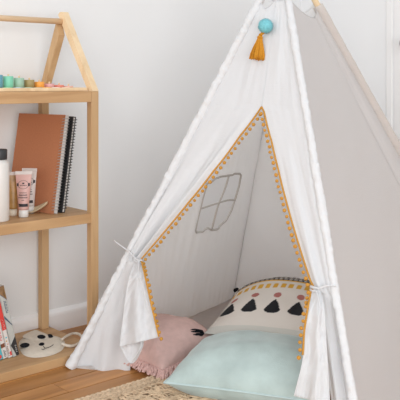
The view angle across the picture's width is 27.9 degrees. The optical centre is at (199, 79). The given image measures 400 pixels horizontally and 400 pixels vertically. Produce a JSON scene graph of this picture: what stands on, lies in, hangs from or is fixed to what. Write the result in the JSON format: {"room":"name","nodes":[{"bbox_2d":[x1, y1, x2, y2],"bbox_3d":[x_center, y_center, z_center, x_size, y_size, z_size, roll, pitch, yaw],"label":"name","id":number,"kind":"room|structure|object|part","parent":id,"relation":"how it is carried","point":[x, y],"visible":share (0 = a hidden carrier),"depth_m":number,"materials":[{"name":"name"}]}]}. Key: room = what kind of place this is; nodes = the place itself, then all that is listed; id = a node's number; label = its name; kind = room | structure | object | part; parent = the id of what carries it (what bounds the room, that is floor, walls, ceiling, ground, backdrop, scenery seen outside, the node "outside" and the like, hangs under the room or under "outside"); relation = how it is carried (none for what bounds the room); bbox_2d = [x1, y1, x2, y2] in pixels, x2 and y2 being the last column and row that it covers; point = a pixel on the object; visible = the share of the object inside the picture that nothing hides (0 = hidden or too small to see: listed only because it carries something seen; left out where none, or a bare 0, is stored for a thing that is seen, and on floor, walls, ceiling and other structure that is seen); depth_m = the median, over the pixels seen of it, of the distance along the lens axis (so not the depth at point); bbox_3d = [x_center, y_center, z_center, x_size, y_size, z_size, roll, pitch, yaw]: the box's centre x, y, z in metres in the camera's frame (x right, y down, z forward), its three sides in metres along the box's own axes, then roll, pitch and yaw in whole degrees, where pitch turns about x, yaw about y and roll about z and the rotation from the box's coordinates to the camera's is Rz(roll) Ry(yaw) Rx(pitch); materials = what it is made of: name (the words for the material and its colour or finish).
{"room":"children's room","nodes":[
{"label":"children's room","id":0,"kind":"room"},
{"bbox_2d":[0,0,300,317],"bbox_3d":[-1.274,-0.333,2.132,4.730,2.420,0.101,0,0,-42],"label":"wall","id":1,"kind":"structure","parent":0,"point":[153,64],"depth_m":2.93,"materials":[{"name":"paint"}]},
{"bbox_2d":[11,299,99,332],"bbox_3d":[-1.273,0.820,2.056,4.630,0.074,0.016,0,0,-42],"label":"baseboard","id":2,"kind":"structure","parent":1,"relation":"attached to","point":[62,318],"depth_m":2.75,"materials":[{"name":"white paint"}]},
{"bbox_2d":[0,324,330,399],"bbox_3d":[-0.228,0.867,0.580,5.128,0.020,3.650,0,0,-42],"label":"floor","id":3,"kind":"structure","parent":0,"point":[59,383],"depth_m":2.28,"materials":[{"name":"brown wood"}]},
{"bbox_2d":[0,12,97,382],"bbox_3d":[-0.721,0.318,2.333,0.824,1.078,0.300,0,0,-42],"label":"shelf","id":4,"kind":"object","parent":3,"relation":"on","point":[19,366],"visible":0.59,"depth_m":2.48,"materials":[{"name":"brown wood"}]},
{"bbox_2d":[0,325,7,358],"bbox_3d":[-0.643,0.741,2.436,0.057,0.177,0.151,0,0,-42],"label":"picture book","id":5,"kind":"object","parent":4,"relation":"on","point":[2,343],"visible":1,"depth_m":2.39,"materials":[{"name":"white paper"}]},
{"bbox_2d":[0,148,8,221],"bbox_3d":[-0.586,0.306,2.346,0.059,0.209,0.059,0,0,0],"label":"lotion bottle","id":6,"kind":"object","parent":4,"relation":"on","point":[4,164],"visible":1,"depth_m":2.33,"materials":[{"name":"white plastic"}]},
{"bbox_2d":[0,304,11,357],"bbox_3d":[-0.630,0.742,2.445,0.054,0.174,0.151,0,0,-42],"label":"picture book","id":7,"kind":"object","parent":4,"relation":"on","point":[2,322],"visible":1,"depth_m":2.39,"materials":[{"name":"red paper"}]},
{"bbox_2d":[0,284,18,356],"bbox_3d":[-0.620,0.719,2.452,0.072,0.221,0.151,0,0,-42],"label":"picture book","id":8,"kind":"object","parent":4,"relation":"on","point":[3,300],"visible":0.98,"depth_m":2.40,"materials":[{"name":"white paper"}]},
{"bbox_2d":[9,172,17,215],"bbox_3d":[-0.565,0.344,2.433,0.028,0.133,0.026,0,0,22],"label":"tube","id":9,"kind":"object","parent":4,"relation":"on","point":[13,200],"visible":0.7,"depth_m":2.42,"materials":[{"name":"beige plastic"}]},
{"bbox_2d":[15,171,31,217],"bbox_3d":[-0.529,0.342,2.415,0.043,0.137,0.030,0,0,29],"label":"tube","id":10,"kind":"object","parent":4,"relation":"on","point":[23,178],"visible":1,"depth_m":2.41,"materials":[{"name":"pink plastic"}]},
{"bbox_2d":[22,168,36,213],"bbox_3d":[-0.527,0.342,2.487,0.041,0.138,0.030,0,0,42],"label":"tube","id":11,"kind":"object","parent":4,"relation":"on","point":[34,170],"visible":0.5,"depth_m":2.48,"materials":[{"name":"white plastic"}]},
{"bbox_2d":[29,201,47,212],"bbox_3d":[-0.507,0.392,2.475,0.077,0.038,0.034,0,0,-2],"label":"dish","id":12,"kind":"object","parent":4,"relation":"on","point":[36,208],"visible":0.77,"depth_m":2.47,"materials":[{"name":"beige wood"}]},
{"bbox_3d":[-0.721,0.843,2.333,0.824,0.026,0.300,0,0,-42],"label":"board","id":13,"kind":"part","parent":4,"relation":"part of","materials":[{"name":"brown wood"}]},
{"bbox_2d":[12,113,69,213],"bbox_3d":[-0.511,0.260,2.546,0.220,0.304,0.070,0,0,36],"label":"spiral notebook","id":14,"kind":"object","parent":4,"relation":"on","point":[40,142],"visible":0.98,"depth_m":2.52,"materials":[{"name":"brown paper"}]},
{"bbox_3d":[-0.523,0.432,2.692,0.026,0.796,0.026,0,0,-42],"label":"post","id":15,"kind":"part","parent":4,"relation":"part of","materials":[{"name":"brown wood"}]},
{"bbox_2d":[0,87,87,91],"bbox_3d":[-0.611,0.028,2.341,0.599,0.012,0.120,0,0,-42],"label":"wooden tray","id":16,"kind":"object","parent":4,"relation":"on","point":[4,89],"visible":1,"depth_m":2.39,"materials":[{"name":"brown wood"}]},
{"bbox_2d":[0,75,2,87],"bbox_3d":[-0.594,0.001,2.362,0.031,0.045,0.031,0,0,0],"label":"peg","id":17,"kind":"object","parent":16,"relation":"on","point":[1,76],"visible":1,"depth_m":2.35,"materials":[{"name":"blue paint"}]},
{"bbox_2d":[3,74,13,87],"bbox_3d":[-0.568,0.003,2.386,0.031,0.041,0.031,0,0,0],"label":"peg","id":18,"kind":"object","parent":16,"relation":"on","point":[8,81],"visible":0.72,"depth_m":2.37,"materials":[{"name":"green paint"}]},
{"bbox_2d":[14,76,23,87],"bbox_3d":[-0.542,0.005,2.409,0.031,0.036,0.031,0,0,0],"label":"peg","id":19,"kind":"object","parent":16,"relation":"on","point":[18,82],"visible":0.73,"depth_m":2.40,"materials":[{"name":"green paint"}]},
{"bbox_2d":[24,78,33,87],"bbox_3d":[-0.516,0.008,2.432,0.031,0.030,0.031,0,0,0],"label":"peg","id":20,"kind":"object","parent":16,"relation":"on","point":[27,83],"visible":0.78,"depth_m":2.42,"materials":[{"name":"brown paint"}]},
{"bbox_2d":[34,80,43,87],"bbox_3d":[-0.490,0.011,2.455,0.031,0.024,0.031,0,0,0],"label":"peg","id":21,"kind":"object","parent":16,"relation":"on","point":[36,84],"visible":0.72,"depth_m":2.44,"materials":[{"name":"orange paint"}]},
{"bbox_2d":[44,82,53,86],"bbox_3d":[-0.464,0.014,2.478,0.031,0.018,0.031,0,0,0],"label":"peg","id":22,"kind":"object","parent":16,"relation":"on","point":[48,84],"visible":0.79,"depth_m":2.47,"materials":[{"name":"pink paint"}]},
{"bbox_3d":[-0.721,0.426,2.333,0.813,0.030,0.292,0,0,-42],"label":"shelf","id":23,"kind":"part","parent":4,"relation":"part of","materials":[{"name":"brown wood"}]},
{"bbox_3d":[-0.628,0.051,2.229,0.771,0.034,0.018,0,0,-42],"label":"rail","id":24,"kind":"part","parent":4,"relation":"part of","materials":[{"name":"brown wood"}]},
{"bbox_2d":[18,330,81,357],"bbox_3d":[-0.472,0.820,2.519,0.201,0.018,0.230,0,0,0],"label":"pouch","id":25,"kind":"object","parent":4,"relation":"on","point":[35,343],"visible":0.91,"depth_m":2.49,"materials":[{"name":"beige fabric"}]},
{"bbox_2d":[58,116,76,212],"bbox_3d":[-0.483,0.263,2.564,0.203,0.298,0.069,0,0,36],"label":"spiral notebook","id":26,"kind":"object","parent":4,"relation":"on","point":[71,128],"visible":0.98,"depth_m":2.51,"materials":[{"name":"grey paper"}]},
{"bbox_3d":[-0.333,0.432,2.496,0.026,0.796,0.026,0,0,-42],"label":"post","id":27,"kind":"part","parent":4,"relation":"part of","materials":[{"name":"brown wood"}]},
{"bbox_2d":[74,375,217,399],"bbox_3d":[-0.177,0.847,1.808,0.813,0.018,0.703,0,0,-42],"label":"jute rug","id":28,"kind":"object","parent":3,"relation":"on","point":[148,388],"visible":0.84,"depth_m":2.17,"materials":[{"name":"beige wicker"}]},
{"bbox_2d":[163,330,329,399],"bbox_3d":[0.162,0.776,2.230,0.434,0.135,0.343,0,2,19],"label":"velvet cushion","id":29,"kind":"object","parent":28,"relation":"on","point":[239,364],"visible":0.7,"depth_m":2.12,"materials":[{"name":"teal fabric"}]},
{"bbox_2d":[123,313,210,379],"bbox_3d":[-0.113,0.802,2.501,0.336,0.121,0.336,0,0,44],"label":"cushion","id":30,"kind":"object","parent":3,"relation":"on","point":[158,358],"visible":0.41,"depth_m":2.38,"materials":[{"name":"pink fabric"}]},
{"bbox_2d":[190,277,310,337],"bbox_3d":[0.264,0.729,2.543,0.514,0.149,0.384,0,0,19],"label":"patterned cushion","id":31,"kind":"object","parent":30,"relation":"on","point":[275,304],"visible":0.58,"depth_m":2.50,"materials":[{"name":"beige fabric"}]},
{"bbox_2d":[65,0,399,399],"bbox_3d":[0.302,0.164,2.511,1.056,1.440,1.038,0,0,34],"label":"tent","id":32,"kind":"object","parent":3,"relation":"on","point":[315,155],"visible":0.98,"depth_m":2.39,"materials":[{"name":"white fabric"}]},
{"bbox_3d":[0.053,0.309,2.649,0.441,1.115,0.914,0,0,34],"label":"window panel","id":33,"kind":"part","parent":32,"relation":"part of","materials":[{"name":"white fabric"}]},
{"bbox_3d":[0.000,0.394,2.311,0.365,0.634,0.176,0,0,0],"label":"pompom trim","id":34,"kind":"part","parent":32,"relation":"part of","materials":[{"name":"fabric"}]},
{"bbox_2d":[249,18,272,60],"bbox_3d":[0.188,-0.122,2.418,0.075,0.133,0.051,0,0,-40],"label":"tassel","id":35,"kind":"object","parent":32,"relation":"hanging from","point":[265,25],"visible":1,"depth_m":2.41,"materials":[{"name":"orange fabric"}]},
{"bbox_3d":[0.458,0.306,2.716,1.008,1.110,0.421,0,0,30],"label":"panel","id":36,"kind":"part","parent":32,"relation":"part of","materials":[{"name":"white fabric"}]},
{"bbox_3d":[0.246,0.375,2.168,0.066,0.598,0.394,0,0,-11],"label":"pompom trim","id":37,"kind":"part","parent":32,"relation":"part of","materials":[{"name":"fabric"}]},
{"bbox_3d":[0.515,0.304,2.396,0.447,1.105,0.995,0,0,39],"label":"panel","id":38,"kind":"part","parent":32,"relation":"part of","materials":[{"name":"white fabric"}]},
{"bbox_2d":[301,0,393,130],"bbox_3d":[1.715,-0.333,2.255,0.101,2.420,3.690,0,0,-42],"label":"wall","id":39,"kind":"structure","parent":0,"point":[361,24],"depth_m":3.33,"materials":[{"name":"paint"}]},
{"bbox_2d":[386,0,399,140],"bbox_3d":[1.067,-0.233,2.899,0.032,2.180,0.955,0,0,-42],"label":"trim","id":40,"kind":"structure","parent":39,"relation":"attached to","point":[389,3],"depth_m":3.23,"materials":[{"name":"white paint"}]}
]}

